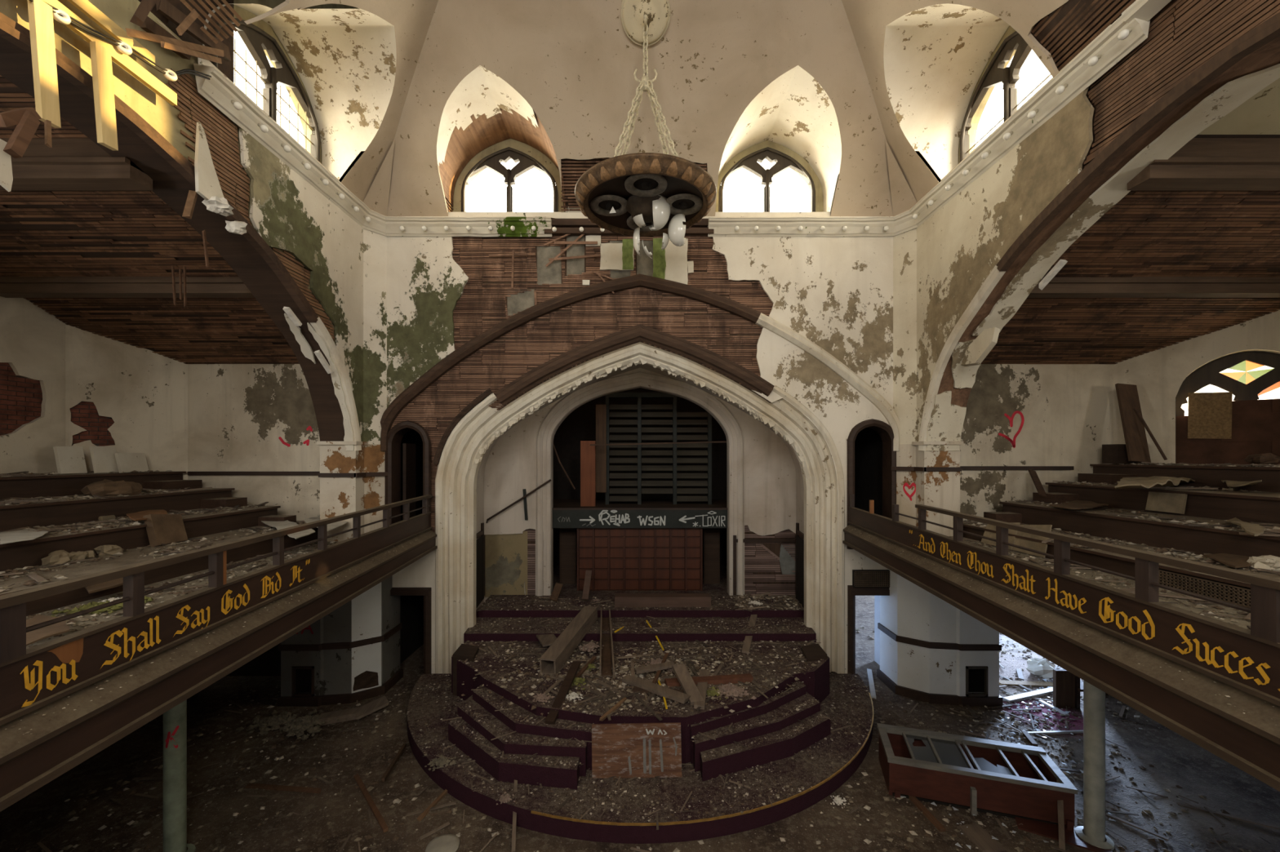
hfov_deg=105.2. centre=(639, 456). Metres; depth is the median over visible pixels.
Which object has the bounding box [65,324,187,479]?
wall
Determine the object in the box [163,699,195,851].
support pole
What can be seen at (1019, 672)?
plank
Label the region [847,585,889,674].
door frame
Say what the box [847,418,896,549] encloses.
door frame
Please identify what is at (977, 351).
flap
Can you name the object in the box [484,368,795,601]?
wall
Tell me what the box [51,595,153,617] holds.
moss patch
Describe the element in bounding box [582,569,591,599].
plank
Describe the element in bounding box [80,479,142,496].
debris
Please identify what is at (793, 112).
wall
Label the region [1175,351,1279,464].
window
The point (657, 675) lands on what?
plank
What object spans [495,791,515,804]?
rubble heap
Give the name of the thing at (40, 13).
wooden beam
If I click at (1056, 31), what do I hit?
ceiling
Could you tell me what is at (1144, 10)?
trim
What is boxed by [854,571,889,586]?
air vent
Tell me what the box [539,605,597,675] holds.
boxed beam
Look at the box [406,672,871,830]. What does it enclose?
rubble
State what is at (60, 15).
cable
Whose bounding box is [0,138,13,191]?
flap
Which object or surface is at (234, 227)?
lump
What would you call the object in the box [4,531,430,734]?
ledge dust
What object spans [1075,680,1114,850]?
support pole
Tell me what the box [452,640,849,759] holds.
rubble
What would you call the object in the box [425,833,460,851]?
round lid
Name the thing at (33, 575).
rubble
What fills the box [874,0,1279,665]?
wall
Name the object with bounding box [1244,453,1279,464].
sheet
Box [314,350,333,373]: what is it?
strip
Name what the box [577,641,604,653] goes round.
rubble heap
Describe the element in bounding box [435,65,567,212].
wall
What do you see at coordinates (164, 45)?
board
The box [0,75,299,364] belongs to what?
ceiling
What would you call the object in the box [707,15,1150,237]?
trim
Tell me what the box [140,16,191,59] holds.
board
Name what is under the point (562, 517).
fascia
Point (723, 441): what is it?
batten
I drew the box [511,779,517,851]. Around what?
plank
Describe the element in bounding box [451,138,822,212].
wall
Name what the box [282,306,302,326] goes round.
strip
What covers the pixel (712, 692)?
rubble heap
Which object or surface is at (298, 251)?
wall
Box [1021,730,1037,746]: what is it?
plank
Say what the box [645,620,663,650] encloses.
rod
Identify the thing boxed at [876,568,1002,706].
wall
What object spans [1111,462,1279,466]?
rubble
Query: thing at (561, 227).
trim
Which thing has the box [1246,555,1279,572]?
lump
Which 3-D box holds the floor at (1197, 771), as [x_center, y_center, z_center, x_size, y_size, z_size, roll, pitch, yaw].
[1.250,4.200,5.150,25.500,0.001,20.300,0,0,0]
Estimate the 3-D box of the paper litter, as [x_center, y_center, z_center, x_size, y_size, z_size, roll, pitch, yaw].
[-6.773,0.866,5.382,1.412,0.019,0.342,0,0,37]
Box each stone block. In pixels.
[41,550,75,565]
[69,551,88,560]
[81,550,95,559]
[93,545,123,556]
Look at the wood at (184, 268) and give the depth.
6.66 m
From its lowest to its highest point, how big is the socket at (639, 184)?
0.062 m
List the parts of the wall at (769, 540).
rail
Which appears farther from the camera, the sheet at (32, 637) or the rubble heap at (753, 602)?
the rubble heap at (753, 602)
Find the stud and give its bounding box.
[89,41,118,151]
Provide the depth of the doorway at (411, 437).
10.55 m
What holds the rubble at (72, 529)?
on the seating at (20, 554)
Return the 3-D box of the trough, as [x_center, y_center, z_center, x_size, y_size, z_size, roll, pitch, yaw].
[-0.608,3.220,8.651,0.229,0.300,2.499,0,0,-5]
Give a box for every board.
[125,28,223,57]
[126,509,167,520]
[129,0,155,26]
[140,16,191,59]
[142,514,187,546]
[155,0,231,61]
[160,40,222,63]
[175,8,199,35]
[591,722,681,777]
[981,522,1020,550]
[1012,524,1052,558]
[1204,553,1251,568]
[1226,517,1266,536]
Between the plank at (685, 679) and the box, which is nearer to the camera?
the plank at (685, 679)
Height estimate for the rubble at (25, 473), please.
0.075 m
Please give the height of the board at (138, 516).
0.070 m
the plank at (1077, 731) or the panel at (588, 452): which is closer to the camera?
the plank at (1077, 731)
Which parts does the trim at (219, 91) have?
light bulb, light bulb, light bulb, light bulb, light bulb, light bulb, light bulb, light bulb, light bulb, light bulb, light bulb, light bulb, light bulb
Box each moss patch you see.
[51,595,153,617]
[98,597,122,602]
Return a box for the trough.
[599,608,614,678]
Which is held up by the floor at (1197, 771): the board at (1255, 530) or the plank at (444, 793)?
the plank at (444, 793)
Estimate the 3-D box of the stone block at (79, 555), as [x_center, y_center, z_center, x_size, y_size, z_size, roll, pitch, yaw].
[-6.456,1.147,5.608,0.171,0.121,0.182,0,0,0]
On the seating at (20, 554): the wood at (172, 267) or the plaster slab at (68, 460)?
the plaster slab at (68, 460)
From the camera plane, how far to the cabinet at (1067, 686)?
8.17 m
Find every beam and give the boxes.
[26,0,61,128]
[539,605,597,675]
[614,593,711,607]
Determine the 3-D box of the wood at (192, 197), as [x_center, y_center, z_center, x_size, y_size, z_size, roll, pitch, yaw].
[-4.925,-2.753,5.354,0.120,0.301,0.050,0,0,-25]
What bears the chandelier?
hanging from the ceiling at (575, 63)
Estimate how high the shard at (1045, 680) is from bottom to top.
0.023 m
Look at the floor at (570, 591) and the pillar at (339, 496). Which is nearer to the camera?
the pillar at (339, 496)
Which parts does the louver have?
post, post, head rail, post, post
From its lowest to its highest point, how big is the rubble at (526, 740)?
0.284 m
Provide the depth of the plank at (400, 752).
6.48 m
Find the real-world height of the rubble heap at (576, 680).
0.088 m
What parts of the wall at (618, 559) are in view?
panel, panel, panel, panel, panel, panel, panel, panel, panel, panel, panel, panel, panel, panel, panel, panel, panel, panel, panel, panel, panel, panel, panel, panel, panel, rail, rail, rail, rail, rail, rail, panel, panel, panel, panel, panel, panel, panel, panel, panel, panel, panel, panel, panel, panel, panel, panel, panel, panel, panel, panel, panel, panel, panel, panel, panel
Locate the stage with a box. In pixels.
[407,617,873,844]
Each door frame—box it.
[384,420,431,529]
[390,587,431,674]
[847,418,896,549]
[847,585,889,674]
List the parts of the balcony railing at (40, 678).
post, post, post, handrail, post, rail, post, post, post, post, post, post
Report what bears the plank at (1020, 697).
on the floor at (1197, 771)
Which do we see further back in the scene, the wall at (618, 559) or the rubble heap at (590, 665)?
the wall at (618, 559)
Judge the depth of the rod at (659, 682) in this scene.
6.70 m
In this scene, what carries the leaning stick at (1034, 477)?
on the seating at (1211, 507)
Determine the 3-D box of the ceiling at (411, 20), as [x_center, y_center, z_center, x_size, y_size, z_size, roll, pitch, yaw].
[-3.228,-5.938,2.000,3.796,3.035,14.000,0,0,0]
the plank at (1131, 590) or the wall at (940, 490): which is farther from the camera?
the wall at (940, 490)
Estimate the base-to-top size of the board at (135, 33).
0.751 m
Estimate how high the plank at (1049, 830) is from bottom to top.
0.020 m
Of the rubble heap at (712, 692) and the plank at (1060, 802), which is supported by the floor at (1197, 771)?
the plank at (1060, 802)
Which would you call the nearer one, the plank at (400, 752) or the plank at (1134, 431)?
the plank at (400, 752)
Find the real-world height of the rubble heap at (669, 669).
0.073 m
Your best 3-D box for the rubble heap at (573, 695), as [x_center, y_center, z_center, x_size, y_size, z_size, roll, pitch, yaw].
[-0.938,3.327,6.793,0.312,0.077,0.236,0,0,-39]
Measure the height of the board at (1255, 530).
0.060 m
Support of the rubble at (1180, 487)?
on the seating at (1211, 507)
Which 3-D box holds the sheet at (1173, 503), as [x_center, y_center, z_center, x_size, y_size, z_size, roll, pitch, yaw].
[7.545,0.642,7.015,0.080,0.312,0.494,0,0,0]
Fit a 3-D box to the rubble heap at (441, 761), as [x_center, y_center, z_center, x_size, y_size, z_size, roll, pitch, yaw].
[-2.572,3.948,6.332,0.387,0.073,0.362,0,0,31]
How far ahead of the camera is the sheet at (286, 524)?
7.68 m
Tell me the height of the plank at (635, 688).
0.050 m
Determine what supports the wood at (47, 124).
hanging from the wooden beam at (40, 13)
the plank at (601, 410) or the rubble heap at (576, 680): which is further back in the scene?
the plank at (601, 410)
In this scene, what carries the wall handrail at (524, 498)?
attached to the wall at (769, 540)
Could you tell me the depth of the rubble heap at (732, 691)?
6.96 m
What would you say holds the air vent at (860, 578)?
in the wall at (443, 293)
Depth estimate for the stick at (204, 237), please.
5.85 m
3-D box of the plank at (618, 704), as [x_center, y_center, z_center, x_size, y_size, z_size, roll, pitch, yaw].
[-0.348,3.363,6.518,0.045,0.030,0.631,0,0,29]
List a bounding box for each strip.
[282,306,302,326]
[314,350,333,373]
[1038,259,1067,290]
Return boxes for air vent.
[852,569,889,587]
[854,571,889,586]
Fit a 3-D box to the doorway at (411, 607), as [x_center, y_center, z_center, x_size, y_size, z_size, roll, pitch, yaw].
[-4.300,2.950,10.275,1.200,2.500,1.950,0,0,0]
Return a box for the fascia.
[552,507,727,528]
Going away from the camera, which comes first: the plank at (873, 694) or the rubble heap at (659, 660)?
the rubble heap at (659, 660)
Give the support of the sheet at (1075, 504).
on the seating at (1211, 507)
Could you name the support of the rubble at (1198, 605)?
on the seating at (1211, 507)
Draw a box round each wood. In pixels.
[0,107,41,127]
[44,120,52,147]
[171,266,176,306]
[182,190,197,219]
[183,266,186,307]
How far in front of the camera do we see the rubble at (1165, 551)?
5.99 m
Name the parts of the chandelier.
chain, chain, broken globe, soffit plate, chain, chain, broken globe, chain, broken globe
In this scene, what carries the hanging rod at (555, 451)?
hanging from the wall at (580, 425)
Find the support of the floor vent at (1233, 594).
in the seating at (1211, 507)
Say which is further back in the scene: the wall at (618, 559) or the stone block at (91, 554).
the wall at (618, 559)
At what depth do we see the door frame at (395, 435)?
9.03 m
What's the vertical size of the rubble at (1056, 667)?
0.101 m
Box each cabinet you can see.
[876,723,1077,831]
[1053,669,1083,708]
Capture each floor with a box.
[0,595,1279,851]
[475,564,804,617]
[553,498,726,507]
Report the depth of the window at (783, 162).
9.30 m
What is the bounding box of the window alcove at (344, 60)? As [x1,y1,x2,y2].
[202,4,396,182]
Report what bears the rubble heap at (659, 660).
on the stage
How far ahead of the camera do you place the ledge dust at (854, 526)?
3.62 m
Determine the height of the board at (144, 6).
0.343 m
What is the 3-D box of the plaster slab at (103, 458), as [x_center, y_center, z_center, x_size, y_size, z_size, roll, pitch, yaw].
[-8.990,0.054,8.215,0.129,0.453,0.352,0,0,0]
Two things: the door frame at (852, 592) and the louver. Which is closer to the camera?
the door frame at (852, 592)
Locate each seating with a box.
[0,471,339,648]
[963,464,1279,628]
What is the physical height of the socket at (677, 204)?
0.062 m
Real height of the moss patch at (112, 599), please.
0.036 m
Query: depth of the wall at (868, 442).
10.29 m
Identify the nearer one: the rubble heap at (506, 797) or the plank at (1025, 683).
the rubble heap at (506, 797)
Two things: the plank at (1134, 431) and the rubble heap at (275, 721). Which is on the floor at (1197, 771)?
the rubble heap at (275, 721)
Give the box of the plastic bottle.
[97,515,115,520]
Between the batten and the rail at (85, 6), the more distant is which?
the batten
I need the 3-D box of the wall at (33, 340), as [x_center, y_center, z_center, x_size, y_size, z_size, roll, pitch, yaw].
[-9.768,0.150,3.315,0.195,8.300,9.830,0,0,0]
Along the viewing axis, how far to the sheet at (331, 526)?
8.17 m
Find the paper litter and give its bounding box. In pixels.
[0,528,48,544]
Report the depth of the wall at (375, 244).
8.83 m
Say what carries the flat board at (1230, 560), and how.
on the seating at (1211, 507)
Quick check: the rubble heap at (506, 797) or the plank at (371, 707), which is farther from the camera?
the plank at (371, 707)
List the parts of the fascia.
cap rail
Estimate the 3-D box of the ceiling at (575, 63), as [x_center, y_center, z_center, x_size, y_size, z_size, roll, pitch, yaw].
[0.000,-5.853,7.257,9.800,3.205,3.654,0,0,0]
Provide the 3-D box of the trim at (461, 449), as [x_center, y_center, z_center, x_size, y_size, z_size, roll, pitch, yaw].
[0.000,0.893,9.191,7.620,6.670,0.561,0,0,0]
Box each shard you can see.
[194,121,223,200]
[900,664,1115,848]
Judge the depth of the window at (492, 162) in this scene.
9.30 m
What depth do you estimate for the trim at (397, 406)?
8.91 m
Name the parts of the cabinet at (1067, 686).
post, seat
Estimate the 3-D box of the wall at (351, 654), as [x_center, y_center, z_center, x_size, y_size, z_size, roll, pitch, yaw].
[-5.309,2.900,8.766,1.592,2.600,1.111,0,0,0]
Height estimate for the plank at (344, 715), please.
0.100 m
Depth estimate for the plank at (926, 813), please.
5.71 m
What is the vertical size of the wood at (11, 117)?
0.260 m
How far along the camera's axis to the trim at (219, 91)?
7.66 m
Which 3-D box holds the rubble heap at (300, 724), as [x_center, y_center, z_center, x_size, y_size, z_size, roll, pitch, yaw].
[-5.189,4.119,7.544,0.933,0.165,0.958,0,0,0]
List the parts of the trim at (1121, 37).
light bulb, light bulb, light bulb, light bulb, light bulb, light bulb, light bulb, light bulb, light bulb, light bulb, light bulb, light bulb, light bulb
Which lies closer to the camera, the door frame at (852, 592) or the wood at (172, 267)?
the wood at (172, 267)
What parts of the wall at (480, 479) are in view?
dark panel, panel frame, panel frame, dark panel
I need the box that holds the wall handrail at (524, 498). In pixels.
[486,479,551,523]
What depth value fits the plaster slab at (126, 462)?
8.47 m
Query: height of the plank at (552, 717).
0.362 m
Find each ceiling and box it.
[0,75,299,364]
[150,0,438,202]
[363,0,916,216]
[841,0,1136,202]
[980,78,1279,364]
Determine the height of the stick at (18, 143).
0.400 m
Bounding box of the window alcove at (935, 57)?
[883,4,1053,182]
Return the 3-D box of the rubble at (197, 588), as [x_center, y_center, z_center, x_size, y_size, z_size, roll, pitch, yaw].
[-4.612,1.441,5.181,2.469,0.069,7.336,0,0,-3]
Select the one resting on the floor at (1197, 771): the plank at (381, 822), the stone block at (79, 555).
the plank at (381, 822)
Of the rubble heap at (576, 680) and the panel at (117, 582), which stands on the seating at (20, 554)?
the panel at (117, 582)
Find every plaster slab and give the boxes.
[53,446,87,474]
[89,446,118,473]
[114,453,148,473]
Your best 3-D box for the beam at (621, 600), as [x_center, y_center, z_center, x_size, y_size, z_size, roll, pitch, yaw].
[0.470,2.994,10.185,1.983,0.208,0.270,0,0,0]
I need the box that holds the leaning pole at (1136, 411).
[1133,408,1167,460]
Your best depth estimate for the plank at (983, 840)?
5.35 m
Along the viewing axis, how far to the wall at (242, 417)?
9.30 m
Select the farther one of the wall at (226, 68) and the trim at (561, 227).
the trim at (561, 227)
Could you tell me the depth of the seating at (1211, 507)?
6.52 m
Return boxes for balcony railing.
[0,494,437,812]
[842,493,1279,791]
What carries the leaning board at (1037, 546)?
on the seating at (1211, 507)
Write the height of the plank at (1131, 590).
0.020 m
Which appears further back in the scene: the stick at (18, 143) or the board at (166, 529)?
the board at (166, 529)
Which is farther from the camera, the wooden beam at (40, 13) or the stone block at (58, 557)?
the stone block at (58, 557)
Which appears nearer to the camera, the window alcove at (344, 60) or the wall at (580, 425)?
the window alcove at (344, 60)
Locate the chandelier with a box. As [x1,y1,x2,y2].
[574,0,716,258]
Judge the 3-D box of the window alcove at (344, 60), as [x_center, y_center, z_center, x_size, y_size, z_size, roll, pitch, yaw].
[-4.315,-5.220,6.860,1.730,1.640,2.200,0,0,0]
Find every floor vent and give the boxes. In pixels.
[1159,569,1250,608]
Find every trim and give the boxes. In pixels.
[193,63,552,236]
[380,274,899,451]
[432,324,844,673]
[535,370,744,595]
[544,218,714,235]
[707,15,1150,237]
[1121,0,1171,23]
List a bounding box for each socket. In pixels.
[598,200,621,210]
[633,177,657,190]
[644,222,652,226]
[671,199,694,209]
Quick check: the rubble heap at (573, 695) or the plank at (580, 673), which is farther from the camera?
the plank at (580, 673)
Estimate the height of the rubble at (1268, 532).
0.088 m
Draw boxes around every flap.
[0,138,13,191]
[960,327,999,366]
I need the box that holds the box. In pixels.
[1102,444,1140,463]
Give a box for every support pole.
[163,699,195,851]
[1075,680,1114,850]
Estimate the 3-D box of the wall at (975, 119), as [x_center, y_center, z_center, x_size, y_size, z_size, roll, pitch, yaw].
[5.290,-6.220,2.020,0.200,4.400,14.640,0,0,0]
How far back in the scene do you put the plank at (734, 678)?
7.28 m
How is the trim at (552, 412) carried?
attached to the wall at (769, 540)
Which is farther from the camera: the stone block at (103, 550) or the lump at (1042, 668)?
the lump at (1042, 668)
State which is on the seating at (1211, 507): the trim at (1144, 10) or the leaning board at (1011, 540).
the leaning board at (1011, 540)
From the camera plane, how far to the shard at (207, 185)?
5.37 m
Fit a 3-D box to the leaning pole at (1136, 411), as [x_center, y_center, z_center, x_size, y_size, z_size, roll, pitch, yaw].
[8.897,-0.400,8.525,0.042,0.930,0.493,0,0,-8]
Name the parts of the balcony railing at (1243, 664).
post, post, post, post, post, post, post, rail, handrail, post, post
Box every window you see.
[212,17,319,162]
[461,146,558,212]
[718,146,815,212]
[960,31,1050,162]
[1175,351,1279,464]
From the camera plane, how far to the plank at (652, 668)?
7.53 m
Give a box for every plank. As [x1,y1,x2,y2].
[318,706,359,725]
[353,773,388,832]
[355,695,389,719]
[381,742,406,782]
[417,789,447,821]
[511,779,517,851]
[536,634,556,646]
[545,661,581,724]
[549,582,563,601]
[575,656,596,677]
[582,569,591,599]
[595,404,606,492]
[599,697,626,720]
[622,674,690,703]
[631,685,684,695]
[634,661,675,674]
[652,653,668,684]
[664,673,753,688]
[671,663,703,705]
[693,669,709,709]
[742,614,757,653]
[866,668,875,698]
[907,795,946,831]
[956,822,1005,851]
[999,680,1053,687]
[1002,686,1053,703]
[1014,816,1112,851]
[1016,668,1024,680]
[1019,729,1083,735]
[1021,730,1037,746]
[1038,699,1069,715]
[1056,779,1065,850]
[1115,383,1151,462]
[1120,587,1134,593]
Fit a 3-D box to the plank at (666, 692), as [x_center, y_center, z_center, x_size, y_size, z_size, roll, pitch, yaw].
[0.207,3.308,6.974,1.107,0.060,0.150,0,0,37]
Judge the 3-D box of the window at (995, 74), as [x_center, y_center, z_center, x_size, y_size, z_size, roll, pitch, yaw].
[5.160,-5.134,6.860,0.200,1.467,2.080,0,0,0]
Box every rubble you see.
[0,470,172,477]
[0,487,212,506]
[0,502,277,537]
[0,520,306,592]
[0,676,1279,851]
[26,541,340,648]
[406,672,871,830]
[441,680,831,767]
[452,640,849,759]
[469,591,813,633]
[855,626,1159,851]
[949,536,1250,630]
[963,520,1279,575]
[1002,499,1279,536]
[1053,480,1262,492]
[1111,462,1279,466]
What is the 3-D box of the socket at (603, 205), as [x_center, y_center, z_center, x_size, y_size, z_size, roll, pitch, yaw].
[-0.440,-3.651,7.150,0.340,0.062,0.335,0,0,0]
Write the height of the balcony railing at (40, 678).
0.980 m
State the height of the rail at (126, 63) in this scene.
0.120 m
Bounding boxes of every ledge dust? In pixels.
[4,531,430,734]
[852,526,1277,725]
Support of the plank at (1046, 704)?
on the floor at (1197, 771)
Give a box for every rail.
[42,0,177,106]
[66,0,155,66]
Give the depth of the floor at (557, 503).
12.55 m
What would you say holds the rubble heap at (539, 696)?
on the stage
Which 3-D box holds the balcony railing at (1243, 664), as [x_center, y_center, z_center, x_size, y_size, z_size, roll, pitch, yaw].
[3.356,1.100,4.625,0.184,0.970,8.715,0,0,6]
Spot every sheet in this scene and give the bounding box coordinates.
[26,613,69,646]
[261,520,315,539]
[304,514,347,531]
[1049,500,1108,509]
[1114,475,1195,488]
[1145,491,1187,514]
[1221,480,1262,487]
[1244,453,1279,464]
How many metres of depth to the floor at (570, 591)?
10.13 m
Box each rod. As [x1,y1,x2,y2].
[553,444,575,489]
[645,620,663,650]
[657,680,667,709]
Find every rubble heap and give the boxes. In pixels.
[235,709,296,736]
[262,708,342,743]
[424,750,457,771]
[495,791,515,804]
[524,693,555,706]
[565,692,582,702]
[571,677,586,690]
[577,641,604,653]
[582,663,596,671]
[644,657,668,665]
[662,668,674,673]
[706,686,727,699]
[708,682,756,700]
[747,600,763,605]
[825,795,846,808]
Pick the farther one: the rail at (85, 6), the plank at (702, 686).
the plank at (702, 686)
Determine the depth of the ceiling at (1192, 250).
6.88 m
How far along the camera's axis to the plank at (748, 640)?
8.80 m
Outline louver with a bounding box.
[604,392,711,504]
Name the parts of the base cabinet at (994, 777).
panel, frame, leg, glass pane, glass pane, frame, panel, leg, panel, panel, frame, glass pane, panel, frame, leg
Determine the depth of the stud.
4.33 m
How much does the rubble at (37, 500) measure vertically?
0.074 m
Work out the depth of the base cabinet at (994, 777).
5.92 m
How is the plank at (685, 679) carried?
on the stage
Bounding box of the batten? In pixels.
[590,440,726,445]
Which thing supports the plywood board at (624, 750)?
on the stage
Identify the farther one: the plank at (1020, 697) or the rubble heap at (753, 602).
the rubble heap at (753, 602)
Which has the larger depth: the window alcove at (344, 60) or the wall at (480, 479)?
the wall at (480, 479)
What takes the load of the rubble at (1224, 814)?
on the floor at (1197, 771)
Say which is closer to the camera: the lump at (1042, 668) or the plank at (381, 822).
the plank at (381, 822)
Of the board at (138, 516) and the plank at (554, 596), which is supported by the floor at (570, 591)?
the plank at (554, 596)
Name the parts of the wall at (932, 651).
skirting, dado rail, niche frame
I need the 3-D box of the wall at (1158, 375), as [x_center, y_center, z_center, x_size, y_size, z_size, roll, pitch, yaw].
[10.206,-1.000,8.306,3.111,5.600,0.300,0,0,45]
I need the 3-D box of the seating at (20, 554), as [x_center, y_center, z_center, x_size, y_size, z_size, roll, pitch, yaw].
[-6.217,0.960,3.900,6.905,1.360,10.800,0,0,0]
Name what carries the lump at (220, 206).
attached to the shard at (207, 185)
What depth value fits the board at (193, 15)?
4.96 m
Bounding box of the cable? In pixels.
[28,0,211,81]
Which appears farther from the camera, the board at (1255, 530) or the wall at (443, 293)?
the wall at (443, 293)
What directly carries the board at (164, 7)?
attached to the ceiling at (411, 20)
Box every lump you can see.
[201,195,233,216]
[225,220,247,235]
[1026,657,1054,678]
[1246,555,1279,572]
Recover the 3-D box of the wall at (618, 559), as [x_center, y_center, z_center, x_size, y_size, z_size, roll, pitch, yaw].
[-0.007,2.360,11.610,3.901,1.504,0.680,0,0,0]
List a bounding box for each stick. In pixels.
[3,111,40,158]
[201,230,208,267]
[1027,469,1047,497]
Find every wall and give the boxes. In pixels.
[0,0,363,450]
[0,296,65,474]
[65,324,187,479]
[137,0,233,82]
[187,364,319,523]
[226,364,804,675]
[233,0,359,164]
[277,575,403,706]
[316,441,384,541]
[363,228,386,444]
[386,206,893,673]
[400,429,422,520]
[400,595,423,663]
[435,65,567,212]
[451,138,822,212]
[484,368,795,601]
[553,387,726,564]
[560,528,719,591]
[718,65,841,214]
[854,427,882,515]
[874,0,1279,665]
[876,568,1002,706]
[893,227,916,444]
[896,441,963,537]
[937,4,1016,164]
[960,364,1113,521]
[1113,310,1279,464]
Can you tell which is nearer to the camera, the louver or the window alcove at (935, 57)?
the window alcove at (935, 57)
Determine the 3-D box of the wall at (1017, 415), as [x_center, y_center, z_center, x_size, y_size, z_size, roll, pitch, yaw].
[6.940,-0.500,9.371,4.120,4.600,0.157,0,0,0]
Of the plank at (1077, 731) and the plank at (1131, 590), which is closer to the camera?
the plank at (1131, 590)
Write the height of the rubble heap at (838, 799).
0.052 m
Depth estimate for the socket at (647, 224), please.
7.72 m
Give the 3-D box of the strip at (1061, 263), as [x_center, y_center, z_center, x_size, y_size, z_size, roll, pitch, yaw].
[5.400,-2.380,6.409,0.070,0.268,0.409,0,0,0]
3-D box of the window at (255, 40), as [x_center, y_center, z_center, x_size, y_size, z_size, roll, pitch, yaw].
[-5.160,-5.134,6.860,0.200,1.467,2.080,0,0,0]
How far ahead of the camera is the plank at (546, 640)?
8.63 m
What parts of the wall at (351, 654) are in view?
niche frame, skirting, dado rail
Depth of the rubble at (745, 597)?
9.94 m
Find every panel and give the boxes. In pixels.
[84,577,123,593]
[580,440,595,506]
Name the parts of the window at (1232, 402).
pane, pane, pane, pane, pane, pane, pane, pane, pane, pane, pane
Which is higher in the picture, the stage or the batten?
the batten
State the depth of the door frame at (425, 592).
8.95 m
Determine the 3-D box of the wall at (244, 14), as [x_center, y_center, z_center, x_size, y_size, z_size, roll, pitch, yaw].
[-5.290,-6.220,2.020,0.200,4.400,14.640,0,0,0]

